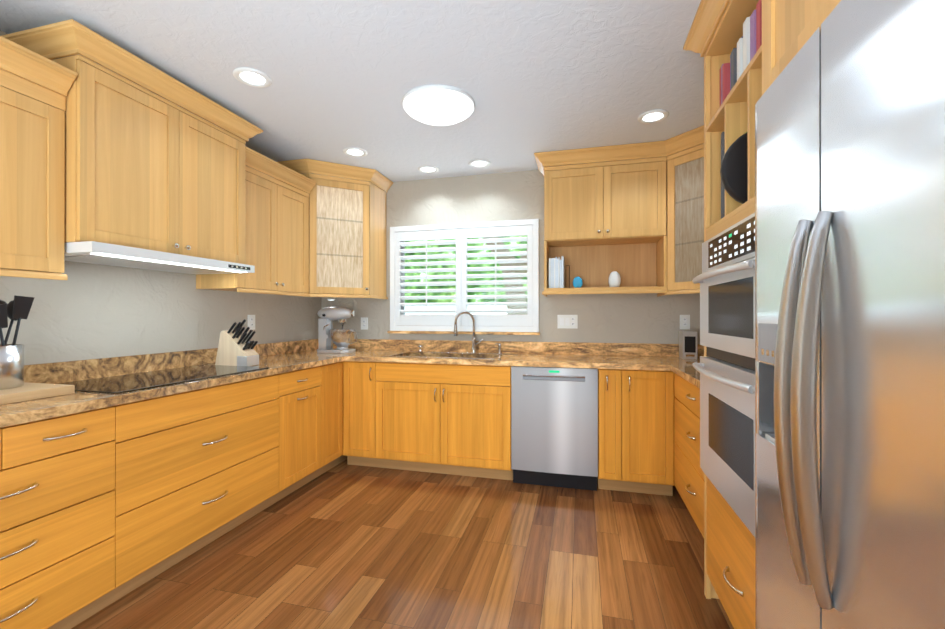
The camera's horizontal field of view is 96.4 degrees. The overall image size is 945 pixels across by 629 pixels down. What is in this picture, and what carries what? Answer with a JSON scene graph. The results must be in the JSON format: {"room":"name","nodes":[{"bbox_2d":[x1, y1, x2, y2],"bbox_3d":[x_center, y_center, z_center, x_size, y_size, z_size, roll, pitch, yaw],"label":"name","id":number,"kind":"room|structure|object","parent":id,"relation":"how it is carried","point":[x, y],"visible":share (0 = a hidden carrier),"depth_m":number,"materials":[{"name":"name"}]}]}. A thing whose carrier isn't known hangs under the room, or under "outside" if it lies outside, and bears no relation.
{"room":"kitchen","nodes":[
{"label":"kitchen","id":0,"kind":"room"},
{"bbox_2d":[0,30,320,364],"bbox_3d":[-2.279,-0.003,1.482,0.200,2.500,5.600,0,0,14],"label":"wall","id":1,"kind":"structure","parent":0,"point":[84,311],"depth_m":2.42,"materials":[{"name":"beige paint"}]},
{"bbox_2d":[0,36,77,279],"bbox_3d":[-2.001,-0.589,1.353,0.398,0.883,1.025,0,0,14],"label":"upper cabinet","id":2,"kind":"object","parent":1,"relation":"attached to","point":[32,177],"visible":1,"depth_m":1.71,"materials":[{"name":"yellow wood"}]},
{"bbox_2d":[2,19,262,274],"bbox_3d":[-1.724,-0.733,2.296,0.470,0.941,1.070,0,0,14],"label":"upper cabinet","id":3,"kind":"object","parent":1,"relation":"attached to","point":[153,181],"visible":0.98,"depth_m":2.07,"materials":[{"name":"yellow wood"}]},
{"bbox_2d":[64,241,254,274],"bbox_3d":[-1.724,-0.286,2.295,0.469,0.048,0.922,0,0,14],"label":"range hood","id":4,"kind":"object","parent":3,"relation":"attached to","point":[93,252],"depth_m":2.12,"materials":[{"name":"white metal"}]},
{"bbox_2d":[247,315,254,329],"bbox_3d":[-1.714,0.060,3.278,0.008,0.116,0.074,0,0,14],"label":"electrical outlet","id":5,"kind":"object","parent":1,"relation":"attached to","point":[251,321],"visible":1,"depth_m":3.27,"materials":[{"name":"white plastic"}]},
{"bbox_2d":[196,147,315,296],"bbox_3d":[-1.552,-0.611,3.119,0.398,0.933,0.746,0,0,14],"label":"upper cabinet","id":6,"kind":"object","parent":1,"relation":"attached to","point":[276,232],"visible":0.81,"depth_m":3.04,"materials":[{"name":"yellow wood"}]},
{"bbox_2d":[0,0,729,181],"bbox_3d":[-0.364,-1.284,1.099,4.200,0.060,5.900,0,0,14],"label":"ceiling","id":7,"kind":"structure","parent":0,"point":[531,77],"depth_m":2.13,"materials":[{"name":"white paint"}]},
{"bbox_2d":[233,67,271,87],"bbox_3d":[-1.160,-1.246,2.231,0.184,0.010,0.184,0,0,14],"label":"recessed light","id":8,"kind":"object","parent":7,"relation":"in","point":[252,77],"visible":1,"depth_m":2.22,"materials":[{"name":"white paint"}]},
{"bbox_2d":[343,147,367,156],"bbox_3d":[-0.901,-1.244,3.248,0.184,0.010,0.184,0,0,14],"label":"recessed light","id":9,"kind":"object","parent":7,"relation":"in","point":[354,152],"visible":1,"depth_m":3.24,"materials":[{"name":"white paint"}]},
{"bbox_2d":[418,165,438,172],"bbox_3d":[-0.380,-1.244,3.632,0.184,0.010,0.184,0,0,14],"label":"recessed light","id":10,"kind":"object","parent":7,"relation":"in","point":[428,169],"visible":1,"depth_m":3.62,"materials":[{"name":"white paint"}]},
{"bbox_2d":[402,84,474,125],"bbox_3d":[-0.201,-1.208,2.513,0.430,0.084,0.430,0,0,14],"label":"dome light","id":11,"kind":"object","parent":7,"relation":"attached to","point":[439,105],"visible":1,"depth_m":2.41,"materials":[{"name":"white glass"}]},
{"bbox_2d":[468,159,490,167],"bbox_3d":[0.058,-1.244,3.489,0.184,0.010,0.184,0,0,14],"label":"recessed light","id":12,"kind":"object","parent":7,"relation":"in","point":[479,163],"visible":1,"depth_m":3.48,"materials":[{"name":"white paint"}]},
{"bbox_2d":[637,109,668,123],"bbox_3d":[1.139,-1.245,2.667,0.184,0.010,0.184,0,0,14],"label":"recessed light","id":13,"kind":"object","parent":7,"relation":"in","point":[653,116],"visible":1,"depth_m":2.66,"materials":[{"name":"white paint"}]},
{"bbox_2d":[71,459,733,628],"bbox_3d":[-0.364,1.276,1.095,4.200,0.060,5.900,0,0,14],"label":"floor","id":14,"kind":"structure","parent":0,"point":[343,545],"depth_m":2.11,"materials":[{"name":"brown wood"}]},
{"bbox_2d":[0,404,123,628],"bbox_3d":[-1.863,0.810,1.461,0.606,0.874,0.750,0,0,14],"label":"base cabinet","id":15,"kind":"object","parent":14,"relation":"on","point":[101,508],"depth_m":1.57,"materials":[{"name":"brown wood"}]},
{"bbox_2d":[124,372,287,595],"bbox_3d":[-1.643,0.812,2.328,0.606,0.874,1.039,0,0,14],"label":"base cabinet","id":16,"kind":"object","parent":14,"relation":"on","point":[199,464],"depth_m":2.13,"materials":[{"name":"brown wood"}]},
{"bbox_2d":[0,339,343,427],"bbox_3d":[-1.709,0.302,2.022,0.633,0.140,2.970,0,0,14],"label":"countertop","id":17,"kind":"structure","parent":16,"relation":"on","point":[281,357],"depth_m":2.19,"materials":[{"name":"stone"}]},
{"bbox_2d":[0,382,74,404],"bbox_3d":[-1.926,0.315,1.541,0.365,0.036,0.590,0,0,14],"label":"cutting board","id":18,"kind":"object","parent":17,"relation":"on","point":[26,391],"visible":0.77,"depth_m":1.67,"materials":[{"name":"brown wood"}]},
{"bbox_2d":[0,295,34,389],"bbox_3d":[-1.940,0.109,1.689,0.189,0.374,0.251,0,0,14],"label":"utensil crock","id":19,"kind":"object","parent":18,"relation":"on","point":[18,308],"visible":1,"depth_m":1.71,"materials":[{"name":"silver metal"}]},
{"bbox_2d":[60,365,268,393],"bbox_3d":[-1.628,0.331,2.273,0.510,0.006,0.895,0,0,14],"label":"cooktop","id":20,"kind":"object","parent":17,"relation":"in","point":[130,382],"visible":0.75,"depth_m":2.16,"materials":[{"name":"black glass"}]},
{"bbox_2d":[215,319,258,365],"bbox_3d":[-1.548,0.184,2.781,0.255,0.302,0.108,0,0,14],"label":"knife block","id":21,"kind":"object","parent":17,"relation":"on","point":[235,347],"visible":0.98,"depth_m":2.74,"materials":[{"name":"brown wood"}]},
{"bbox_2d":[288,364,327,494],"bbox_3d":[-1.466,0.813,3.021,0.606,0.874,0.512,0,0,14],"label":"base cabinet","id":22,"kind":"object","parent":14,"relation":"on","point":[308,387],"depth_m":3.00,"materials":[{"name":"brown wood"}]},
{"bbox_2d":[328,361,343,469],"bbox_3d":[-1.387,0.813,3.330,0.606,0.874,0.346,0,0,14],"label":"base cabinet","id":23,"kind":"object","parent":14,"relation":"on","point":[335,370],"depth_m":3.34,"materials":[{"name":"brown wood"}]},
{"bbox_2d":[343,361,414,467],"bbox_3d":[-0.817,0.814,3.680,0.363,0.874,0.606,0,0,14],"label":"base cabinet","id":24,"kind":"object","parent":14,"relation":"on","point":[364,383],"depth_m":3.39,"materials":[{"name":"brown wood"}]},
{"bbox_2d":[383,381,510,479],"bbox_3d":[-0.175,0.951,3.517,0.972,0.600,0.606,0,0,14],"label":"base cabinet","id":25,"kind":"object","parent":14,"relation":"on","point":[453,419],"depth_m":3.21,"materials":[{"name":"brown wood"}]},
{"bbox_2d":[511,366,597,490],"bbox_3d":[0.646,0.814,3.282,0.605,0.868,0.595,0,0,14],"label":"dishwasher","id":26,"kind":"object","parent":14,"relation":"on","point":[554,426],"visible":0.96,"depth_m":3.01,"materials":[{"name":"silver metal"}]},
{"bbox_2d":[597,369,630,491],"bbox_3d":[1.049,0.813,3.205,0.205,0.874,0.606,0,0,14],"label":"base cabinet","id":27,"kind":"object","parent":14,"relation":"on","point":[614,385],"depth_m":2.92,"materials":[{"name":"brown wood"}]},
{"bbox_2d":[631,370,674,495],"bbox_3d":[1.238,0.813,3.157,0.368,0.874,0.606,0,0,14],"label":"base cabinet","id":28,"kind":"object","parent":14,"relation":"on","point":[652,391],"depth_m":2.86,"materials":[{"name":"brown wood"}]},
{"bbox_2d":[316,339,703,370],"bbox_3d":[0.221,0.399,3.397,3.694,0.330,0.647,0,0,14],"label":"countertop","id":29,"kind":"structure","parent":28,"relation":"on","point":[628,356],"depth_m":3.47,"materials":[{"name":"stone"}]},
{"bbox_2d":[317,307,356,353],"bbox_3d":[-1.197,0.133,3.755,0.405,0.407,0.224,0,0,14],"label":"stand mixer","id":30,"kind":"object","parent":29,"relation":"on","point":[342,339],"visible":1,"depth_m":3.71,"materials":[{"name":"silver metal"}]},
{"bbox_2d":[454,311,483,352],"bbox_3d":[-0.030,0.153,3.673,0.242,0.366,0.146,0,0,14],"label":"faucet","id":31,"kind":"object","parent":29,"relation":"on","point":[474,343],"visible":1,"depth_m":3.69,"materials":[{"name":"silver metal"}]},
{"bbox_2d":[495,343,501,353],"bbox_3d":[0.225,0.291,3.642,0.054,0.090,0.069,0,0,14],"label":"soap dispenser","id":32,"kind":"object","parent":29,"relation":"on","point":[499,349],"visible":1,"depth_m":3.64,"materials":[{"name":"silver metal"}]},
{"bbox_2d":[679,331,696,358],"bbox_3d":[1.652,0.233,3.240,0.100,0.205,0.132,0,0,14],"label":"radio","id":33,"kind":"object","parent":29,"relation":"on","point":[687,344],"visible":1,"depth_m":3.18,"materials":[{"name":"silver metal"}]},
{"bbox_2d":[674,373,703,537],"bbox_3d":[1.505,0.811,2.274,0.651,0.874,0.971,0,0,14],"label":"base cabinet","id":34,"kind":"object","parent":14,"relation":"on","point":[688,478],"visible":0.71,"depth_m":2.42,"materials":[{"name":"brown wood"}]},
{"bbox_2d":[668,347,703,387],"bbox_3d":[1.505,0.302,2.255,0.643,0.140,0.933,0,0,14],"label":"countertop","id":35,"kind":"structure","parent":34,"relation":"on","point":[683,368],"depth_m":2.80,"materials":[{"name":"stone"}]},
{"bbox_2d":[695,204,754,551],"bbox_3d":[1.205,0.187,1.436,0.605,1.000,0.702,0,0,14],"label":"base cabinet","id":36,"kind":"object","parent":14,"relation":"on","point":[725,366],"depth_m":1.49,"materials":[{"name":"metal"}]},
{"bbox_2d":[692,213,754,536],"bbox_3d":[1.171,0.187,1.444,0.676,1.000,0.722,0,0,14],"label":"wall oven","id":37,"kind":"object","parent":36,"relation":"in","point":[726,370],"depth_m":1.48,"materials":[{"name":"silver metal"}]},
{"bbox_2d":[720,132,747,218],"bbox_3d":[1.182,-0.576,1.609,0.515,0.400,0.346,0,0,14],"label":"pan","id":38,"kind":"object","parent":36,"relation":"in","point":[734,171],"visible":0.29,"depth_m":1.50,"materials":[{"name":"black metal"}]},
{"bbox_2d":[704,484,754,628],"bbox_3d":[1.261,0.970,1.420,0.672,0.553,0.749,0,0,14],"label":"base cabinet","id":39,"kind":"object","parent":14,"relation":"on","point":[729,562],"depth_m":1.57,"materials":[{"name":"brown wood"}]},
{"bbox_2d":[755,0,944,628],"bbox_3d":[0.969,0.347,0.621,0.840,1.793,0.857,0,0,14],"label":"refrigerator","id":40,"kind":"object","parent":14,"relation":"on","point":[850,319],"visible":1,"depth_m":0.68,"materials":[{"name":"grey metal"}]},
{"bbox_2d":[321,170,699,357],"bbox_3d":[0.322,0.001,3.791,4.100,2.500,0.160,0,0,14],"label":"wall","id":41,"kind":"structure","parent":0,"point":[653,318],"depth_m":3.69,"materials":[{"name":"beige paint"}]},
{"bbox_2d":[278,159,392,298],"bbox_3d":[-1.207,-0.695,3.722,0.768,1.103,0.728,0,0,14],"label":"upper cabinet","id":42,"kind":"object","parent":41,"relation":"attached to","point":[347,229],"visible":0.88,"depth_m":3.59,"materials":[{"name":"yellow wood"}]},
{"bbox_2d":[361,317,367,329],"bbox_3d":[-1.036,0.086,4.050,0.074,0.116,0.008,0,0,14],"label":"electrical outlet","id":43,"kind":"object","parent":41,"relation":"attached to","point":[364,323],"visible":1,"depth_m":4.05,"materials":[{"name":"white plastic"}]},
{"bbox_2d":[387,331,539,334],"bbox_3d":[-0.103,0.164,3.784,1.404,0.023,0.060,0,0,14],"label":"window sill","id":44,"kind":"structure","parent":41,"relation":"attached to","point":[469,332],"depth_m":3.75,"materials":[{"name":"stone"}]},
{"bbox_2d":[390,219,538,331],"bbox_3d":[-0.087,-0.334,3.849,1.380,0.970,0.181,0,0,14],"label":"window unit","id":45,"kind":"structure","parent":41,"relation":"in","point":[484,274],"depth_m":3.81,"materials":[{"name":"white paint"}]},
{"bbox_2d":[557,315,577,328],"bbox_3d":[0.805,0.061,3.581,0.166,0.116,0.008,0,0,14],"label":"electrical outlet","id":46,"kind":"object","parent":41,"relation":"attached to","point":[568,321],"visible":1,"depth_m":3.58,"materials":[{"name":"white plastic"}]},
{"bbox_2d":[534,141,666,295],"bbox_3d":[0.988,-0.701,3.333,0.958,1.091,0.398,0,0,14],"label":"upper cabinet","id":47,"kind":"object","parent":41,"relation":"attached to","point":[604,218],"visible":0.98,"depth_m":3.23,"materials":[{"name":"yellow wood"}]},
{"bbox_2d":[549,256,569,287],"bbox_3d":[0.708,-0.333,3.441,0.158,0.254,0.210,0,0,14],"label":"books","id":48,"kind":"object","parent":47,"relation":"in","point":[556,272],"visible":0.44,"depth_m":3.35,"materials":[{"name":"white paper"}]},
{"bbox_2d":[573,277,582,287],"bbox_3d":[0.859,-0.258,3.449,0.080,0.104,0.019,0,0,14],"label":"vase","id":49,"kind":"object","parent":47,"relation":"in","point":[577,282],"visible":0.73,"depth_m":3.44,"materials":[{"name":"blue ceramic"}]},
{"bbox_2d":[608,271,620,286],"bbox_3d":[1.132,-0.274,3.369,0.094,0.136,0.094,0,0,14],"label":"vase","id":50,"kind":"object","parent":47,"relation":"in","point":[614,279],"visible":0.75,"depth_m":3.33,"materials":[{"name":"white ceramic"}]},
{"bbox_2d":[654,125,703,296],"bbox_3d":[1.680,-0.696,3.012,0.678,1.103,0.678,0,0,14],"label":"upper cabinet","id":51,"kind":"object","parent":41,"relation":"attached to","point":[685,202],"visible":0.25,"depth_m":2.97,"materials":[{"name":"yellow wood"}]},
{"bbox_2d":[680,315,689,328],"bbox_3d":[1.687,0.060,3.356,0.074,0.116,0.008,0,0,14],"label":"electrical outlet","id":52,"kind":"object","parent":41,"relation":"attached to","point":[684,321],"visible":1,"depth_m":3.35,"materials":[{"name":"white plastic"}]},
{"bbox_2d":[720,0,761,105],"bbox_3d":[1.125,-0.954,1.499,0.270,0.262,0.653,0,0,14],"label":"books","id":53,"kind":"object","parent":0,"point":[749,44],"visible":0.21,"depth_m":1.56,"materials":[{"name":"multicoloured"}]},
{"bbox_2d":[751,0,838,115],"bbox_3d":[1.076,-0.905,0.793,0.751,0.692,0.515,0,0,14],"label":"upper cabinet","id":54,"kind":"object","parent":0,"relation":"attached to","point":[787,25],"depth_m":1.04,"materials":[{"name":"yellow wood"}]}
]}

